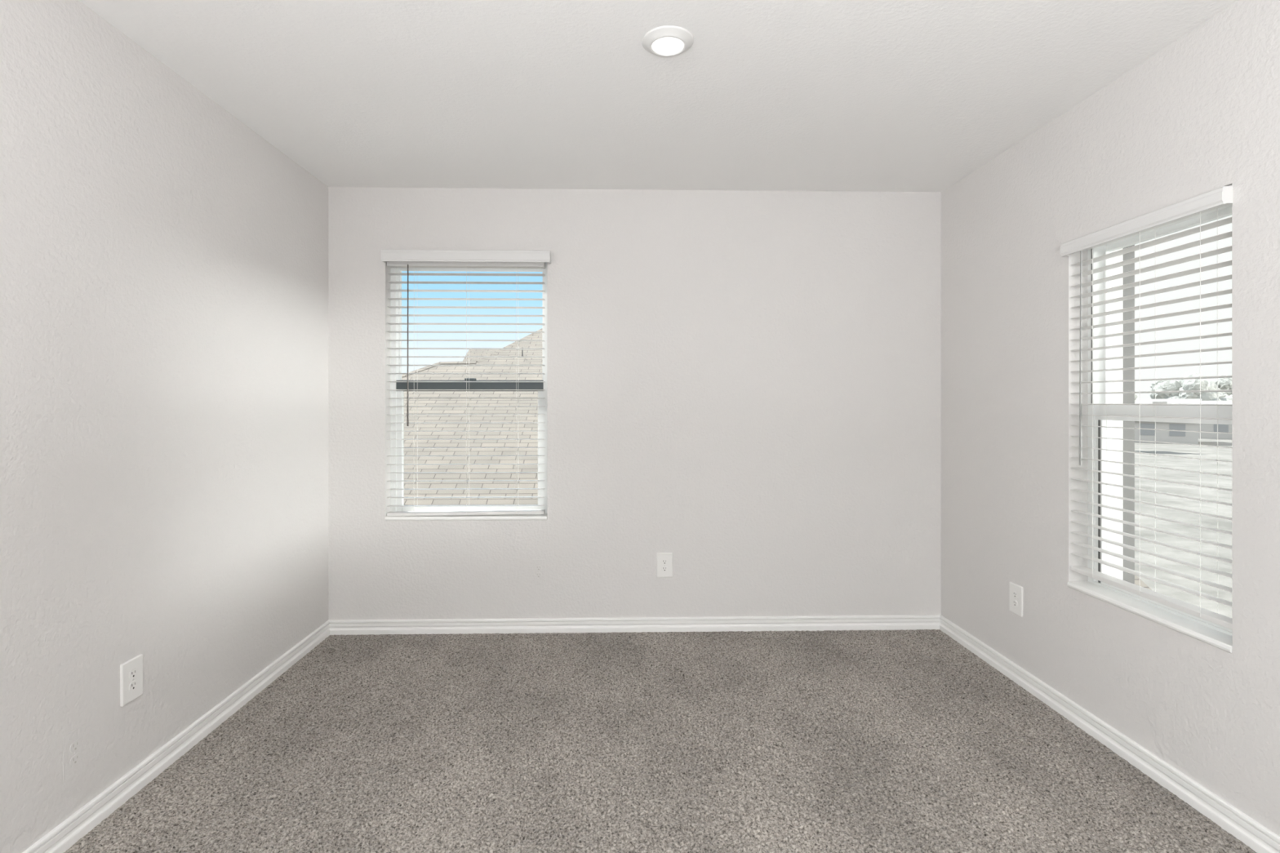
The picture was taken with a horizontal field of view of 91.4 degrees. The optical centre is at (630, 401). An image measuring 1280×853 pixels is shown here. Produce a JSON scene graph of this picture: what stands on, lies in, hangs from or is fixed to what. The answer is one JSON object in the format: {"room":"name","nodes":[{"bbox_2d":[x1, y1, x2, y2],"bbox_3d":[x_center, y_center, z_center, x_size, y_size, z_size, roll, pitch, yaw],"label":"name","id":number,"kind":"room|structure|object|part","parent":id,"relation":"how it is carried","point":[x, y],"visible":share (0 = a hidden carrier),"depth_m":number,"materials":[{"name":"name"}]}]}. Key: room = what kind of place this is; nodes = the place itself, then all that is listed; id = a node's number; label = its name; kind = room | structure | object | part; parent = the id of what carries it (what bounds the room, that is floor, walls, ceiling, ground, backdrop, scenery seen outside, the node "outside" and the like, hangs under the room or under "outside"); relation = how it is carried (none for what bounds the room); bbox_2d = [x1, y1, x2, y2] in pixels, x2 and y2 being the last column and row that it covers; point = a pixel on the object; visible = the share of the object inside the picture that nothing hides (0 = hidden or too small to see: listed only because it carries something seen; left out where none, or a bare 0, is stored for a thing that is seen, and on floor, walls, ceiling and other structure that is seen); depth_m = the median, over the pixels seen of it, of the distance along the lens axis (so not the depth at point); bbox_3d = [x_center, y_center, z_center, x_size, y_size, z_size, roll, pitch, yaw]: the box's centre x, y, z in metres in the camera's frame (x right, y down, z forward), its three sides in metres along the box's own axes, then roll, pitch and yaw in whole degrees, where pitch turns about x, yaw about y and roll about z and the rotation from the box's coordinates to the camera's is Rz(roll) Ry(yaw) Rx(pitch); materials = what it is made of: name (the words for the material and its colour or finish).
{"room":"empty bedroom","nodes":[
{"label":"empty bedroom","id":0,"kind":"room"},
{"bbox_2d":[0,0,328,852],"bbox_3d":[-1.660,0.072,0.385,0.170,2.489,6.050,0,0,-1],"label":"wall","id":1,"kind":"structure","parent":0,"point":[164,264],"depth_m":2.06,"materials":[{"name":"white paint"}]},
{"bbox_2d":[62,724,85,783],"bbox_3d":[-1.608,1.017,1.810,0.003,0.134,0.076,0,0,-1],"label":"wall outlet","id":2,"kind":"object","parent":1,"relation":"attached to","point":[73,743],"visible":1,"depth_m":1.81,"materials":[{"name":"white paint"}]},
{"bbox_2d":[69,739,79,752],"bbox_3d":[-1.608,0.998,1.810,0.002,0.028,0.034,0,0,-1],"label":"socket","id":3,"kind":"object","parent":2,"relation":"attached to","point":[74,744],"depth_m":1.81,"materials":[{"name":"grey plastic"}]},
{"bbox_2d":[70,753,79,766],"bbox_3d":[-1.608,1.036,1.810,0.002,0.028,0.034,0,0,-1],"label":"socket","id":4,"kind":"object","parent":2,"relation":"attached to","point":[74,757],"depth_m":1.81,"materials":[{"name":"grey plastic"}]},
{"bbox_2d":[120,653,142,706],"bbox_3d":[-1.610,0.898,2.019,0.009,0.134,0.088,0,0,-1],"label":"wall outlet","id":5,"kind":"object","parent":1,"relation":"attached to","point":[131,671],"visible":1,"depth_m":2.01,"materials":[{"name":"white plastic"}]},
{"bbox_2d":[128,680,137,691],"bbox_3d":[-1.607,0.918,2.020,0.002,0.028,0.034,0,0,-1],"label":"socket","id":6,"kind":"object","parent":5,"relation":"attached to","point":[132,684],"depth_m":2.02,"materials":[{"name":"grey plastic"}]},
{"bbox_2d":[128,668,137,679],"bbox_3d":[-1.607,0.879,2.020,0.002,0.028,0.034,0,0,-1],"label":"socket","id":7,"kind":"object","parent":5,"relation":"attached to","point":[132,672],"depth_m":2.02,"materials":[{"name":"grey plastic"}]},
{"bbox_2d":[22,620,329,852],"bbox_3d":[-1.568,1.239,0.387,0.016,0.096,6.050,0,0,-1],"label":"baseboard","id":8,"kind":"structure","parent":1,"relation":"attached to","point":[63,837],"depth_m":2.15,"materials":[{"name":"white paint"}]},
{"bbox_2d":[462,349,498,361],"bbox_3d":[-1.344,1.518,21.974,8.620,6.697,5.200,0,0,-1],"label":"house","id":9,"kind":"structure","parent":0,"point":[471,352],"depth_m":21.58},
{"bbox_2d":[328,186,941,619],"bbox_3d":[0.041,0.072,3.537,3.724,2.489,0.170,0,0,-1],"label":"wall","id":10,"kind":"structure","parent":0,"point":[744,387],"depth_m":3.46,"materials":[{"name":"white paint"}]},
{"bbox_2d":[385,262,546,520],"bbox_3d":[-0.902,-0.072,3.502,0.882,1.445,0.160,0,0,-1],"label":"window","id":11,"kind":"structure","parent":10,"relation":"in","point":[542,419],"depth_m":3.51,"materials":[{"name":"white plastic"}]},
{"bbox_2d":[381,249,551,515],"bbox_3d":[-0.891,-0.093,3.432,0.906,1.454,0.125,0,0,-1],"label":"window blind","id":12,"kind":"object","parent":11,"relation":"attached to","point":[439,259],"visible":1,"depth_m":3.44,"materials":[{"name":"white plastic"}]},
{"bbox_3d":[-1.189,-0.067,3.486,0.002,1.366,0.001,0,0,14],"label":"cord","id":13,"kind":"part","parent":12,"relation":"part of","materials":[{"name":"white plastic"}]},
{"bbox_3d":[-0.909,0.616,3.466,0.860,0.018,0.050,-1,0,-1],"label":"rail","id":14,"kind":"part","parent":12,"relation":"part of","materials":[{"name":"white plastic"}]},
{"bbox_3d":[-0.903,-0.067,3.439,0.001,1.366,0.002,0,0,-16],"label":"ladder cord","id":15,"kind":"part","parent":12,"relation":"part of","materials":[{"name":"white fabric"}]},
{"bbox_3d":[-0.630,-0.067,3.446,0.001,1.366,0.002,0,0,-16],"label":"ladder cord","id":16,"kind":"part","parent":12,"relation":"part of","materials":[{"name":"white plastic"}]},
{"bbox_3d":[-0.901,0.639,3.465,0.880,0.021,0.085,0,0,-1],"label":"sill","id":17,"kind":"part","parent":11,"relation":"part of","materials":[{"name":"white paint"}]},
{"bbox_3d":[-0.903,-0.091,3.542,0.826,0.060,0.062,0,0,-1],"label":"meeting rail","id":18,"kind":"part","parent":11,"relation":"part of","materials":[{"name":"grey plastic"}]},
{"bbox_3d":[-0.903,0.283,3.529,0.826,0.693,0.028,0,0,-1],"label":"sash","id":19,"kind":"part","parent":11,"relation":"part of","materials":[{"name":"glass"}]},
{"bbox_3d":[-0.903,-0.429,3.561,0.826,0.676,0.024,0,0,-1],"label":"sash","id":20,"kind":"part","parent":11,"relation":"part of","materials":[{"name":"white plastic"}]},
{"bbox_2d":[531,559,545,583],"bbox_3d":[-0.506,0.934,3.437,0.076,0.134,0.003,0,0,-1],"label":"wall outlet","id":21,"kind":"object","parent":10,"relation":"attached to","point":[538,566],"visible":1,"depth_m":3.44,"materials":[{"name":"white paint"}]},
{"bbox_2d":[535,572,542,577],"bbox_3d":[-0.506,0.954,3.437,0.034,0.028,0.002,0,0,-1],"label":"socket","id":22,"kind":"object","parent":21,"relation":"attached to","point":[538,575],"depth_m":3.44,"materials":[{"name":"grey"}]},
{"bbox_2d":[535,565,542,570],"bbox_3d":[-0.506,0.914,3.437,0.034,0.028,0.002,0,0,-1],"label":"socket","id":23,"kind":"object","parent":21,"relation":"attached to","point":[537,567],"depth_m":3.44,"materials":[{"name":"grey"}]},
{"bbox_2d":[328,614,940,635],"bbox_3d":[0.043,1.239,3.444,3.384,0.096,0.016,0,0,-1],"label":"baseboard","id":24,"kind":"structure","parent":10,"relation":"attached to","point":[913,622],"depth_m":3.44,"materials":[{"name":"white paint"}]},
{"bbox_2d":[656,552,672,577],"bbox_3d":[0.188,0.902,3.451,0.088,0.134,0.009,0,0,-1],"label":"wall outlet","id":25,"kind":"object","parent":10,"relation":"attached to","point":[664,560],"visible":1,"depth_m":3.45,"materials":[{"name":"white plastic"}]},
{"bbox_2d":[661,566,667,571],"bbox_3d":[0.188,0.922,3.447,0.034,0.028,0.002,0,0,-1],"label":"socket","id":26,"kind":"object","parent":25,"relation":"attached to","point":[663,568],"depth_m":3.45,"materials":[{"name":"grey plastic"}]},
{"bbox_2d":[661,559,667,564],"bbox_3d":[0.188,0.883,3.447,0.034,0.028,0.002,0,0,-1],"label":"socket","id":27,"kind":"object","parent":25,"relation":"attached to","point":[663,561],"depth_m":3.45,"materials":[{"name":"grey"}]},
{"bbox_2d":[79,0,1238,191],"bbox_3d":[0.116,-1.232,0.428,3.984,0.120,6.650,0,0,-1],"label":"ceiling","id":28,"kind":"structure","parent":0,"point":[855,95],"depth_m":2.27,"materials":[{"name":"white paint"}]},
{"bbox_2d":[642,25,693,56],"bbox_3d":[0.121,-1.163,2.030,0.167,0.018,0.167,0,0,-1],"label":"recessed light","id":29,"kind":"object","parent":28,"relation":"in","point":[667,40],"visible":1,"depth_m":2.00,"materials":[{"name":"white plastic"}]},
{"bbox_2d":[651,36,684,54],"bbox_3d":[0.121,-1.157,2.030,0.104,0.003,0.104,0,0,-1],"label":"diffuser","id":30,"kind":"object","parent":29,"relation":"attached to","point":[660,45],"depth_m":2.03,"materials":[{"name":"white plastic"}]},
{"bbox_2d":[63,629,1256,852],"bbox_3d":[0.116,1.268,0.428,3.384,0.012,6.050,0,0,-1],"label":"floor","id":31,"kind":"structure","parent":0,"point":[826,741],"depth_m":2.20,"materials":[{"name":"carpet"}]},
{"bbox_2d":[941,0,1279,836],"bbox_3d":[1.919,0.072,0.472,0.222,2.489,6.050,0,0,-1],"label":"wall","id":32,"kind":"structure","parent":0,"point":[1201,114],"depth_m":2.39,"materials":[{"name":"white paint"}]},
{"bbox_2d":[1009,582,1022,617],"bbox_3d":[1.746,0.894,2.832,0.009,0.134,0.088,0,0,-1],"label":"wall outlet","id":33,"kind":"object","parent":32,"relation":"attached to","point":[1015,590],"visible":1,"depth_m":2.82,"materials":[{"name":"white plastic"}]},
{"bbox_2d":[1012,600,1017,607],"bbox_3d":[1.742,0.913,2.832,0.002,0.028,0.034,0,0,-1],"label":"socket","id":34,"kind":"object","parent":33,"relation":"attached to","point":[1015,602],"depth_m":2.83,"materials":[{"name":"grey plastic"}]},
{"bbox_2d":[1012,591,1017,598],"bbox_3d":[1.742,0.875,2.832,0.002,0.028,0.034,0,0,-1],"label":"socket","id":35,"kind":"object","parent":33,"relation":"attached to","point":[1015,593],"depth_m":2.83,"materials":[{"name":"grey plastic"}]},
{"bbox_2d":[939,614,1279,852],"bbox_3d":[1.800,1.239,0.469,0.016,0.096,6.050,0,0,-1],"label":"baseboard","id":36,"kind":"structure","parent":32,"relation":"attached to","point":[1253,834],"depth_m":2.17,"materials":[{"name":"white paint"}]},
{"bbox_2d":[1066,204,1231,653],"bbox_3d":[1.839,0.049,2.178,0.160,1.387,0.665,0,0,-1],"label":"window","id":37,"kind":"structure","parent":32,"relation":"in","point":[1218,636],"depth_m":2.41,"materials":[{"name":"white plastic"}]},
{"bbox_2d":[1060,184,1232,629],"bbox_3d":[1.779,0.019,2.176,0.093,1.325,0.670,0,0,-1],"label":"window blind","id":38,"kind":"object","parent":37,"relation":"attached to","point":[1216,198],"visible":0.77,"depth_m":2.10,"materials":[{"name":"white plastic"}]},
{"bbox_3d":[1.766,0.032,2.389,0.002,1.278,0.001,0,0,44],"label":"ladder cord","id":39,"kind":"part","parent":38,"relation":"part of","materials":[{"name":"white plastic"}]},
{"bbox_3d":[1.819,0.032,2.388,0.002,1.278,0.001,0,0,44],"label":"cord","id":40,"kind":"part","parent":38,"relation":"part of","materials":[{"name":"white fabric"}]},
{"bbox_3d":[1.771,0.032,2.174,0.001,1.278,0.002,0,0,14],"label":"ladder cord","id":41,"kind":"part","parent":38,"relation":"part of","materials":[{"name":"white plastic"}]},
{"bbox_3d":[1.797,0.667,2.177,0.050,0.018,0.659,0,0,-1],"label":"rail","id":42,"kind":"part","parent":38,"relation":"part of","materials":[{"name":"white plastic"}]},
{"bbox_3d":[1.824,0.032,2.173,0.001,1.278,0.002,0,0,14],"label":"cord","id":43,"kind":"part","parent":38,"relation":"part of","materials":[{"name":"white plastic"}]},
{"bbox_3d":[1.776,0.032,1.949,0.001,1.278,0.002,0,0,14],"label":"ladder cord","id":44,"kind":"part","parent":38,"relation":"part of","materials":[{"name":"white fabric"}]},
{"bbox_3d":[1.829,0.032,1.948,0.002,1.278,0.001,0,0,-16],"label":"cord","id":45,"kind":"part","parent":38,"relation":"part of","materials":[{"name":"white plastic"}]},
{"bbox_3d":[1.802,0.732,2.177,0.085,0.021,0.663,0,0,-1],"label":"sill","id":46,"kind":"part","parent":37,"relation":"part of","materials":[{"name":"white paint"}]},
{"bbox_3d":[1.879,0.041,2.179,0.062,0.060,0.609,0,0,-1],"label":"meeting rail","id":47,"kind":"part","parent":37,"relation":"part of","materials":[{"name":"white plastic"}]},
{"bbox_3d":[1.866,0.396,2.179,0.028,0.653,0.609,0,0,-1],"label":"sash","id":48,"kind":"part","parent":37,"relation":"part of","materials":[{"name":"white plastic"}]},
{"bbox_3d":[1.898,-0.288,2.179,0.024,0.658,0.609,0,0,-1],"label":"sash","id":49,"kind":"part","parent":37,"relation":"part of","materials":[{"name":"glass"}]},
{"bbox_2d":[1123,244,1134,584],"bbox_3d":[2.054,0.072,0.475,0.048,2.489,6.050,0,0,-1],"label":"wall","id":50,"kind":"structure","parent":0,"point":[1128,398],"depth_m":2.52,"materials":[{"name":"grey"}]},
{"label":"outside","id":51,"kind":"structure","parent":0,"visible":0},
{"bbox_2d":[1134,438,1231,617],"bbox_3d":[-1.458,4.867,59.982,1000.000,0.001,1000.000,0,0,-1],"label":"ground","id":52,"kind":"structure","parent":51,"point":[1178,450],"depth_m":26.95,"materials":[{"name":"beige concrete"}]},
{"bbox_2d":[401,328,1151,590],"bbox_3d":[-2.390,1.069,13.407,18.128,7.595,11.478,0,0,-1],"label":"neighbor house","id":53,"kind":"structure","parent":52,"relation":"on","point":[451,415],"depth_m":11.56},
{"bbox_2d":[1134,399,1201,444],"bbox_3d":[63.753,2.257,77.043,9.800,5.220,8.800,0,0,41],"label":"house","id":54,"kind":"structure","parent":52,"relation":"on","point":[1178,437],"depth_m":73.22,"materials":[{"name":"grey"}]},
{"bbox_2d":[1149,373,1231,400],"bbox_3d":[87.597,0.296,96.392,11.829,9.552,12.458,0,0,-1],"label":"tree","id":55,"kind":"object","parent":52,"relation":"on","point":[1224,384],"visible":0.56,"depth_m":94.47,"materials":[{"name":"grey plant"}]},
{"bbox_2d":[1198,400,1231,439],"bbox_3d":[82.035,2.357,82.013,11.800,5.020,8.800,0,0,44],"label":"house","id":56,"kind":"structure","parent":52,"relation":"on","point":[1204,427],"depth_m":82.06,"materials":[{"name":"grey"}]}
]}

